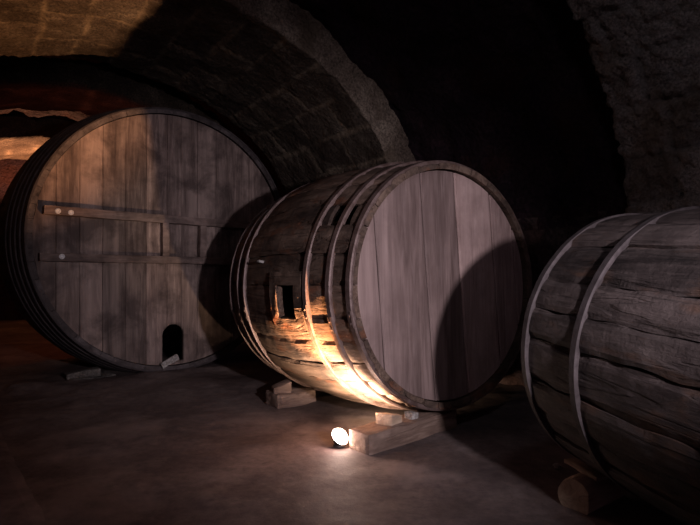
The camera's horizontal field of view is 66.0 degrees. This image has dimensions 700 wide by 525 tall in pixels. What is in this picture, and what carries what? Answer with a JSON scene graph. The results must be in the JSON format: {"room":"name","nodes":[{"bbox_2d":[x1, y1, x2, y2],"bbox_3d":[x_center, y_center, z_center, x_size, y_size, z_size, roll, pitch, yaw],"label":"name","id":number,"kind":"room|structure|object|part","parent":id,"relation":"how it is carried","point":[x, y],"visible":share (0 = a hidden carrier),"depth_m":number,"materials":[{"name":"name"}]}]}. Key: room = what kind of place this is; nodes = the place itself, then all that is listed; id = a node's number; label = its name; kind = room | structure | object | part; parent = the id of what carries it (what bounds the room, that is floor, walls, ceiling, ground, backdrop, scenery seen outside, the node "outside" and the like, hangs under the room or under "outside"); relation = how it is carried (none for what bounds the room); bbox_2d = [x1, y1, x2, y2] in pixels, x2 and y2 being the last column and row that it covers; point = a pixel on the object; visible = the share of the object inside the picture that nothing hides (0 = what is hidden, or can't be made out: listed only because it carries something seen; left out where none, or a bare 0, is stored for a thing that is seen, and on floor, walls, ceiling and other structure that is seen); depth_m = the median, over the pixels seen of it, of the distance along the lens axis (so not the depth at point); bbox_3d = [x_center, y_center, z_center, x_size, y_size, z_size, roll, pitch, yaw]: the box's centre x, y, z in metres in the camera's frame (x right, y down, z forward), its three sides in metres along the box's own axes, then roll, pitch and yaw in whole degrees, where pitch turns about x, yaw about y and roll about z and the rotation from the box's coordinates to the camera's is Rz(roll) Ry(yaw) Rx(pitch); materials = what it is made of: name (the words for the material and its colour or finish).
{"room":"wine cellar","nodes":[
{"label":"wine cellar","id":0,"kind":"room"},
{"bbox_2d":[0,159,26,320],"bbox_3d":[-9.245,-0.975,16.527,9.000,5.600,0.077,0,-1,-34],"label":"wall","id":1,"kind":"structure","parent":0,"point":[9,168],"depth_m":15.93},
{"bbox_2d":[0,0,627,230],"bbox_3d":[-3.776,-2.036,8.169,8.294,3.385,20.102,0,-1,-34],"label":"wall","id":2,"kind":"structure","parent":0,"point":[510,92],"depth_m":6.34,"materials":[{"name":"grey stone"}]},
{"bbox_2d":[0,116,75,159],"bbox_3d":[-8.140,-0.912,14.558,8.064,5.220,3.293,0,-1,-34],"label":"trim","id":3,"kind":"structure","parent":2,"relation":"attached to","point":[20,137],"depth_m":13.15,"materials":[{"name":"stone"}]},
{"bbox_2d":[0,55,221,125],"bbox_3d":[-5.262,-0.972,10.350,8.062,5.220,1.881,0,-1,-34],"label":"stone arch","id":4,"kind":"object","parent":2,"relation":"attached to","point":[34,83],"depth_m":9.88,"materials":[{"name":"stone"}]},
{"bbox_2d":[0,320,684,524],"bbox_3d":[-4.332,1.564,6.950,11.700,0.115,21.400,0,-1,-34],"label":"floor","id":5,"kind":"structure","parent":0,"point":[200,445],"depth_m":4.33,"materials":[{"name":"grey concrete"}]},
{"bbox_2d":[0,432,47,524],"bbox_3d":[-2.605,1.552,3.467,0.909,0.098,3.200,0,-1,-39],"label":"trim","id":6,"kind":"structure","parent":5,"relation":"on","point":[18,506],"depth_m":3.45,"materials":[{"name":"brown"}]},
{"bbox_2d":[69,371,115,379],"bbox_3d":[-3.532,1.589,7.337,0.612,0.141,0.356,0,-1,-38],"label":"sleeper","id":7,"kind":"object","parent":5,"relation":"on","point":[103,373],"visible":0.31,"depth_m":7.30,"materials":[{"name":"wood"}]},
{"bbox_2d":[64,366,100,379],"bbox_3d":[-3.600,1.491,7.260,0.425,0.119,0.208,0,-1,-38],"label":"wedge","id":8,"kind":"object","parent":7,"relation":"on","point":[92,371],"visible":0.95,"depth_m":7.21,"materials":[{"name":"brown wood"}]},
{"bbox_2d":[0,107,280,372],"bbox_3d":[-3.246,-0.321,8.671,4.076,4.101,2.685,0,0,-38],"label":"wine vat","id":9,"kind":"object","parent":5,"relation":"on","point":[121,232],"visible":0.88,"depth_m":7.43,"materials":[{"name":"brown wood"}]},
{"bbox_2d":[160,354,178,368],"bbox_3d":[-2.540,1.391,7.602,0.265,0.183,0.056,0,-1,-36],"label":"board","id":10,"kind":"object","parent":5,"relation":"on","point":[174,358],"visible":1,"depth_m":7.58,"materials":[{"name":"wood"}]},
{"bbox_2d":[265,386,315,408],"bbox_3d":[-0.652,1.503,6.023,0.525,0.200,0.330,0,-1,-34],"label":"sleeper","id":11,"kind":"object","parent":5,"relation":"on","point":[299,395],"visible":0.88,"depth_m":5.90,"materials":[{"name":"brown wood"}]},
{"bbox_2d":[271,378,291,393],"bbox_3d":[-0.759,1.367,5.952,0.207,0.136,0.221,0,-1,-17],"label":"wedge","id":12,"kind":"object","parent":11,"relation":"on","point":[284,386],"visible":0.98,"depth_m":5.87,"materials":[{"name":"brown wood"}]},
{"bbox_2d":[332,428,348,447],"bbox_3d":[-0.083,1.476,4.536,0.144,0.143,0.147,0,-1,0],"label":"floor lamp","id":13,"kind":"object","parent":5,"relation":"on","point":[340,438],"visible":1,"depth_m":4.51,"materials":[{"name":"grey metal"}]},
{"bbox_2d":[349,409,456,454],"bbox_3d":[0.496,1.480,4.781,1.158,0.216,0.272,0,-1,-41],"label":"sleeper","id":14,"kind":"object","parent":5,"relation":"on","point":[371,438],"visible":0.76,"depth_m":4.57,"materials":[{"name":"brown wood"}]},
{"bbox_2d":[229,160,531,410],"bbox_3d":[0.251,0.252,5.930,2.558,2.604,2.564,0,-2,-34],"label":"wine barrel","id":15,"kind":"object","parent":14,"relation":"on","point":[393,285],"visible":1,"depth_m":4.93,"materials":[{"name":"wood"}]},
{"bbox_3d":[-0.572,0.368,5.005,0.100,0.571,0.561,0,-1,-38],"label":"hatch frame","id":16,"kind":"part","parent":15,"relation":"part of","materials":[{"name":"brown wood"}]},
{"bbox_2d":[375,412,401,425],"bbox_3d":[0.336,1.345,4.643,0.179,0.120,0.185,-1,-1,37],"label":"wedge","id":17,"kind":"object","parent":14,"relation":"on","point":[388,419],"visible":0.87,"depth_m":4.58,"materials":[{"name":"brown wood"}]},
{"bbox_2d":[404,411,418,419],"bbox_3d":[0.545,1.363,4.796,0.106,0.079,0.105,-1,-1,43],"label":"stone block","id":18,"kind":"object","parent":14,"relation":"on","point":[411,415],"visible":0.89,"depth_m":4.76,"materials":[{"name":"grey stone"}]},
{"bbox_2d":[558,467,624,514],"bbox_3d":[1.554,1.436,3.469,0.450,0.201,0.211,0,-1,-37],"label":"log","id":19,"kind":"object","parent":5,"relation":"on","point":[578,492],"visible":0.72,"depth_m":3.34,"materials":[{"name":"brown wood"}]},
{"bbox_2d":[564,458,607,480],"bbox_3d":[1.517,1.332,3.477,0.093,0.042,0.332,0,-1,-13],"label":"wedge","id":20,"kind":"object","parent":19,"relation":"on","point":[582,467],"visible":1,"depth_m":3.44,"materials":[{"name":"brown wood"}]},
{"bbox_2d":[521,206,699,524],"bbox_3d":[2.139,0.572,2.784,1.739,1.803,1.875,0,-1,-21],"label":"wine barrel","id":21,"kind":"object","parent":19,"relation":"on","point":[610,340],"visible":1,"depth_m":2.71,"materials":[{"name":"wood"}]},
{"bbox_2d":[499,210,615,386],"bbox_3d":[2.088,0.505,6.753,0.575,2.104,11.202,0,-1,-34],"label":"wall","id":22,"kind":"structure","parent":0,"point":[543,244],"depth_m":6.44,"materials":[{"name":"grey stone"}]},
{"bbox_2d":[0,0,414,193],"bbox_3d":[-3.057,-1.019,7.127,8.060,5.220,3.282,0,-1,-34],"label":"stone arch","id":23,"kind":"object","parent":22,"relation":"attached to","point":[271,68],"depth_m":7.59,"materials":[{"name":"stone"}]},
{"bbox_2d":[566,0,699,213],"bbox_3d":[2.465,-1.071,2.823,3.726,5.171,3.771,0,-1,-34],"label":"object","id":24,"kind":"structure","parent":22,"relation":"attached to","point":[645,54],"depth_m":4.61,"materials":[{"name":"grey stone"}]}
]}

